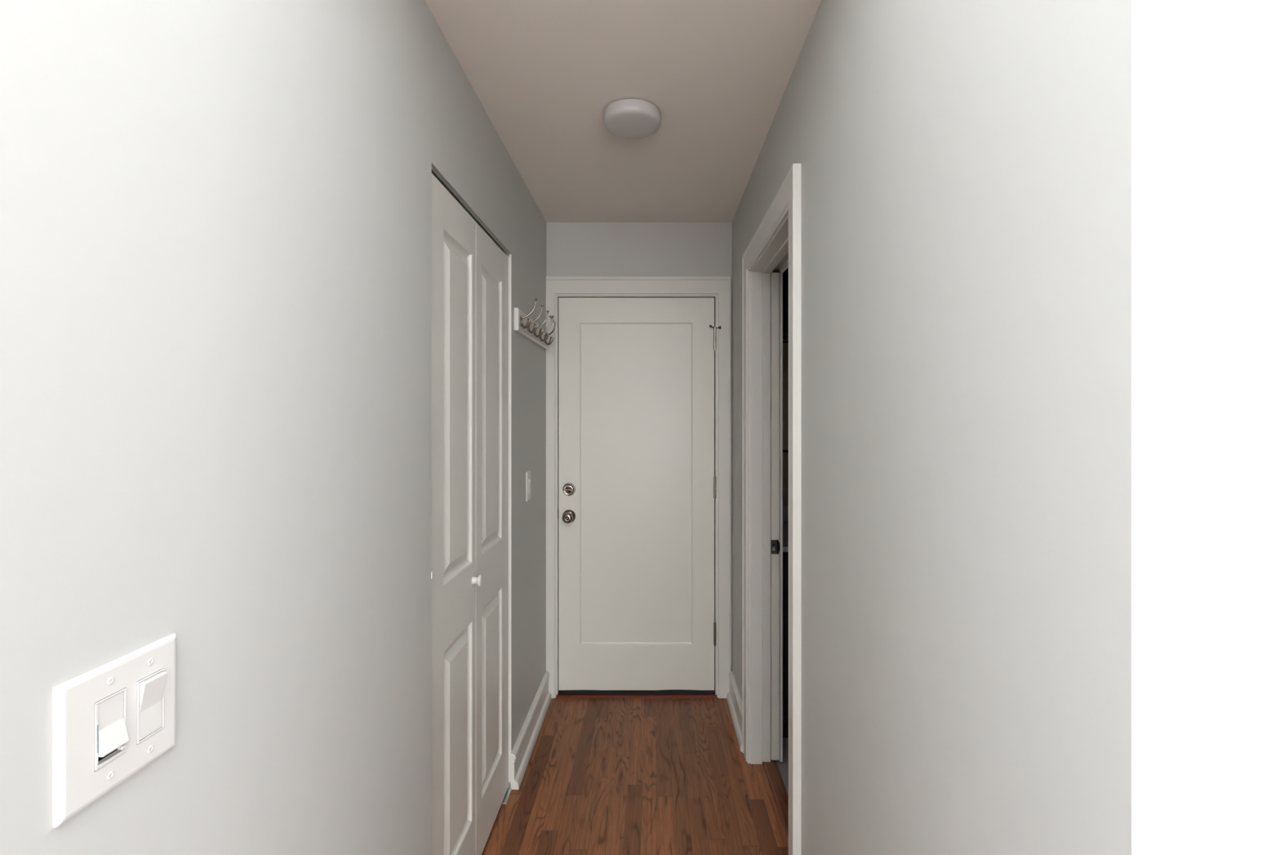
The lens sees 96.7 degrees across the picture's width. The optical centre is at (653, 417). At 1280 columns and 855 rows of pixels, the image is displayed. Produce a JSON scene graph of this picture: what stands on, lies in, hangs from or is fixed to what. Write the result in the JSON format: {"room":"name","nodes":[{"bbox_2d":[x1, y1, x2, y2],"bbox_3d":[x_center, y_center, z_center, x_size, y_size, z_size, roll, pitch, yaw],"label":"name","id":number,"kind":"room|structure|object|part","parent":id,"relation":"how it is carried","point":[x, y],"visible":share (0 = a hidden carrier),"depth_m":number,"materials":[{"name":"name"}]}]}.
{"room":"home hallway","nodes":[
{"label":"home hallway","id":0,"kind":"room"},
{"bbox_2d":[0,0,546,854],"bbox_3d":[-0.611,0.216,1.560,0.118,2.448,2.760,0,0,0],"label":"wall","id":1,"kind":"structure","parent":0,"point":[215,215],"depth_m":0.75,"materials":[{"name":"grey paint"}]},
{"bbox_2d":[52,632,176,827],"bbox_3d":[-0.546,0.312,0.588,0.012,0.129,0.131,0,0,0],"label":"light switch","id":2,"kind":"object","parent":1,"relation":"attached to","point":[111,720],"visible":1,"depth_m":0.57,"materials":[{"name":"white plastic"}]},
{"bbox_3d":[-0.548,0.312,0.572,0.006,0.066,0.032,0,0,0],"label":"dimmer frame","id":3,"kind":"part","parent":2,"relation":"part of","materials":[{"name":"white plastic"}]},
{"bbox_3d":[-0.548,0.312,0.618,0.006,0.066,0.032,0,0,0],"label":"rocker frame","id":4,"kind":"part","parent":2,"relation":"part of","materials":[{"name":"white plastic"}]},
{"bbox_2d":[431,570,434,578],"bbox_3d":[-0.553,0.392,1.419,0.006,0.017,0.013,0,0,0],"label":"bumper cover","id":5,"kind":"object","parent":1,"relation":"attached to","point":[432,571],"visible":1,"depth_m":1.42,"materials":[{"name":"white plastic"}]},
{"bbox_2d":[431,165,511,854],"bbox_3d":[-0.564,0.403,1.804,0.064,2.074,0.807,0,0,0],"label":"door","id":6,"kind":"structure","parent":1,"relation":"in","point":[470,783],"depth_m":1.73,"materials":[{"name":"white paint"}]},
{"bbox_3d":[-0.547,0.506,1.768,0.030,0.035,0.035,0,0,0],"label":"knob","id":7,"kind":"part","parent":6,"relation":"part of","materials":[{"name":"white plastic"}]},
{"bbox_2d":[506,253,511,781],"bbox_3d":[-0.576,0.403,2.210,0.049,2.074,0.008,0,0,0],"label":"trim","id":8,"kind":"structure","parent":1,"relation":"attached to","point":[510,255],"depth_m":2.21,"materials":[{"name":"white wood"}]},
{"bbox_2d":[525,470,531,501],"bbox_3d":[-0.546,0.300,2.502,0.012,0.127,0.076,0,0,0],"label":"light switch","id":9,"kind":"object","parent":1,"relation":"attached to","point":[528,479],"visible":1,"depth_m":2.49,"materials":[{"name":"white plastic"}]},
{"bbox_3d":[-0.548,0.300,2.502,0.006,0.066,0.032,0,0,0],"label":"rocker frame","id":10,"kind":"part","parent":9,"relation":"part of","materials":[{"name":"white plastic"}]},
{"bbox_2d":[511,671,551,789],"bbox_3d":[-0.537,1.370,2.565,0.030,0.140,0.722,0,0,0],"label":"baseboard","id":11,"kind":"structure","parent":1,"relation":"attached to","point":[522,751],"depth_m":2.46,"materials":[{"name":"white wood"}]},
{"bbox_2d":[514,298,555,349],"bbox_3d":[-0.508,-0.421,2.566,0.086,0.153,0.629,0,0,0],"label":"coat rack","id":12,"kind":"object","parent":1,"relation":"attached to","point":[524,325],"visible":1,"depth_m":2.43,"materials":[{"name":"white wood"}]},
{"bbox_3d":[-0.498,-0.438,2.290,0.066,0.082,0.013,0,0,0],"label":"arm","id":13,"kind":"part","parent":12,"relation":"part of","materials":[{"name":"silver metal"}]},
{"bbox_3d":[-0.498,-0.438,2.417,0.066,0.082,0.013,0,0,0],"label":"arm","id":14,"kind":"part","parent":12,"relation":"part of","materials":[{"name":"silver metal"}]},
{"bbox_3d":[-0.498,-0.438,2.545,0.066,0.082,0.013,0,0,0],"label":"arm","id":15,"kind":"part","parent":12,"relation":"part of","materials":[{"name":"silver metal"}]},
{"bbox_3d":[-0.498,-0.437,2.670,0.066,0.082,0.013,0,0,0],"label":"arm","id":16,"kind":"part","parent":12,"relation":"part of","materials":[{"name":"silver metal"}]},
{"bbox_3d":[-0.506,-0.447,2.785,0.035,0.102,0.053,0,0,-40],"label":"arm","id":17,"kind":"part","parent":12,"relation":"part of","materials":[{"name":"silver metal"}]},
{"bbox_2d":[425,0,821,222],"bbox_3d":[0.000,-1.058,-0.650,9.200,0.100,7.900,0,0,0],"label":"ceiling","id":18,"kind":"structure","parent":0,"point":[545,73],"depth_m":1.73,"materials":[{"name":"paint"}]},
{"bbox_2d":[603,98,660,138],"bbox_3d":[-0.071,-0.985,1.886,0.190,0.046,0.190,0,0,0],"label":"ceiling light","id":19,"kind":"object","parent":18,"relation":"attached to","point":[628,118],"visible":1,"depth_m":1.84,"materials":[{"name":"plastic"}]},
{"bbox_2d":[481,697,788,854],"bbox_3d":[0.000,1.470,-0.700,9.200,0.060,7.800,0,0,0],"label":"floor","id":20,"kind":"structure","parent":0,"point":[602,775],"depth_m":2.21,"materials":[{"name":"brown wood"}]},
{"bbox_2d":[782,504,788,737],"bbox_3d":[0.925,0.960,2.815,0.770,0.960,0.640,0,0,0],"label":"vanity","id":21,"kind":"object","parent":20,"relation":"on","point":[785,507],"visible":0.02,"depth_m":2.50,"materials":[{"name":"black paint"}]},
{"bbox_2d":[782,504,788,551],"bbox_3d":[0.925,0.535,2.815,0.770,0.110,0.640,0,0,0],"label":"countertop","id":22,"kind":"structure","parent":21,"relation":"on","point":[785,507],"depth_m":2.91,"materials":[{"name":"black"}]},
{"bbox_3d":[0.928,0.965,2.511,0.734,0.710,0.016,0,0,0],"label":"cabinet door","id":23,"kind":"part","parent":21,"relation":"part of","materials":[{"name":"black paint"}]},
{"bbox_2d":[546,222,732,670],"bbox_3d":[-0.095,0.216,3.000,1.150,2.448,0.120,0,0,0],"label":"wall","id":24,"kind":"structure","parent":0,"point":[573,249],"depth_m":2.94,"materials":[{"name":"grey paint"}]},
{"bbox_2d":[555,690,717,697],"bbox_3d":[-0.086,1.433,2.980,0.828,0.013,0.120,0,0,0],"label":"threshold","id":25,"kind":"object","parent":24,"relation":"attached to","point":[712,695],"depth_m":2.92,"materials":[{"name":"brown wood"}]},
{"bbox_2d":[546,276,730,697],"bbox_3d":[-0.078,0.358,2.988,0.948,2.164,0.144,0,0,0],"label":"trim","id":26,"kind":"structure","parent":24,"relation":"attached to","point":[718,288],"depth_m":2.92,"materials":[{"name":"white wood"}]},
{"bbox_2d":[557,297,720,693],"bbox_3d":[-0.076,0.403,2.930,0.854,2.048,0.115,0,0,0],"label":"door","id":27,"kind":"structure","parent":24,"relation":"in","point":[637,478],"depth_m":2.95,"materials":[{"name":"white paint"}]},
{"bbox_3d":[-0.436,0.510,2.900,0.056,0.056,0.044,0,0,0],"label":"knob","id":28,"kind":"part","parent":27,"relation":"part of","materials":[{"name":"silver metal"}]},
{"bbox_2d":[762,758,788,842],"bbox_3d":[0.483,1.433,2.015,0.053,0.014,0.777,0,0,0],"label":"floor","id":29,"kind":"structure","parent":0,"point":[780,796],"depth_m":2.17,"materials":[{"name":"brown wood"}]},
{"bbox_2d":[782,339,788,504],"bbox_3d":[1.270,0.216,2.100,1.580,2.448,2.400,0,0,0],"label":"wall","id":30,"kind":"structure","parent":0,"point":[785,455],"depth_m":3.14,"materials":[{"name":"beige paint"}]},
{"bbox_2d":[782,340,788,452],"bbox_3d":[0.930,-0.116,3.128,0.700,0.612,0.020,0,0,0],"label":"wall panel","id":31,"kind":"object","parent":30,"relation":"attached to","point":[785,343],"visible":0.02,"depth_m":3.13,"materials":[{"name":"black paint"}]},
{"bbox_2d":[782,266,788,339],"bbox_3d":[0.930,-0.696,3.011,0.740,0.528,0.258,0,0,0],"label":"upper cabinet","id":32,"kind":"object","parent":30,"relation":"attached to","point":[785,274],"visible":0.02,"depth_m":2.88,"materials":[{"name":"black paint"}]},
{"bbox_2d":[732,0,1279,854],"bbox_3d":[0.470,0.216,1.712,0.129,2.448,2.457,0,0,0],"label":"wall","id":33,"kind":"structure","parent":0,"point":[1040,239],"depth_m":0.61,"materials":[{"name":"grey paint"}]},
{"bbox_2d":[726,670,742,751],"bbox_3d":[0.391,1.370,2.690,0.030,0.140,0.472,0,0,0],"label":"baseboard","id":34,"kind":"structure","parent":33,"relation":"attached to","point":[733,696],"depth_m":2.68,"materials":[{"name":"white wood"}]},
{"bbox_2d":[751,214,788,763],"bbox_3d":[0.471,0.410,2.015,0.130,2.060,0.781,0,0,0],"label":"trim","id":35,"kind":"structure","parent":33,"relation":"attached to","point":[776,250],"depth_m":2.37,"materials":[{"name":"white wood"}]},
{"bbox_2d":[742,163,800,854],"bbox_3d":[0.395,0.371,2.010,0.022,2.138,0.895,0,0,0],"label":"trim","id":36,"kind":"structure","parent":33,"relation":"attached to","point":[787,201],"depth_m":1.63,"materials":[{"name":"white wood"}]},
{"bbox_2d":[770,272,779,759],"bbox_3d":[0.505,0.409,2.606,0.038,2.022,0.506,0,0,0],"label":"door","id":37,"kind":"structure","parent":33,"relation":"in","point":[775,277],"depth_m":2.36,"materials":[{"name":"white paint"}]},
{"bbox_3d":[0.518,0.535,2.372,0.012,0.062,0.034,0,0,0],"label":"finger pull","id":38,"kind":"part","parent":37,"relation":"part of","materials":[{"name":"black metal"}]}
]}

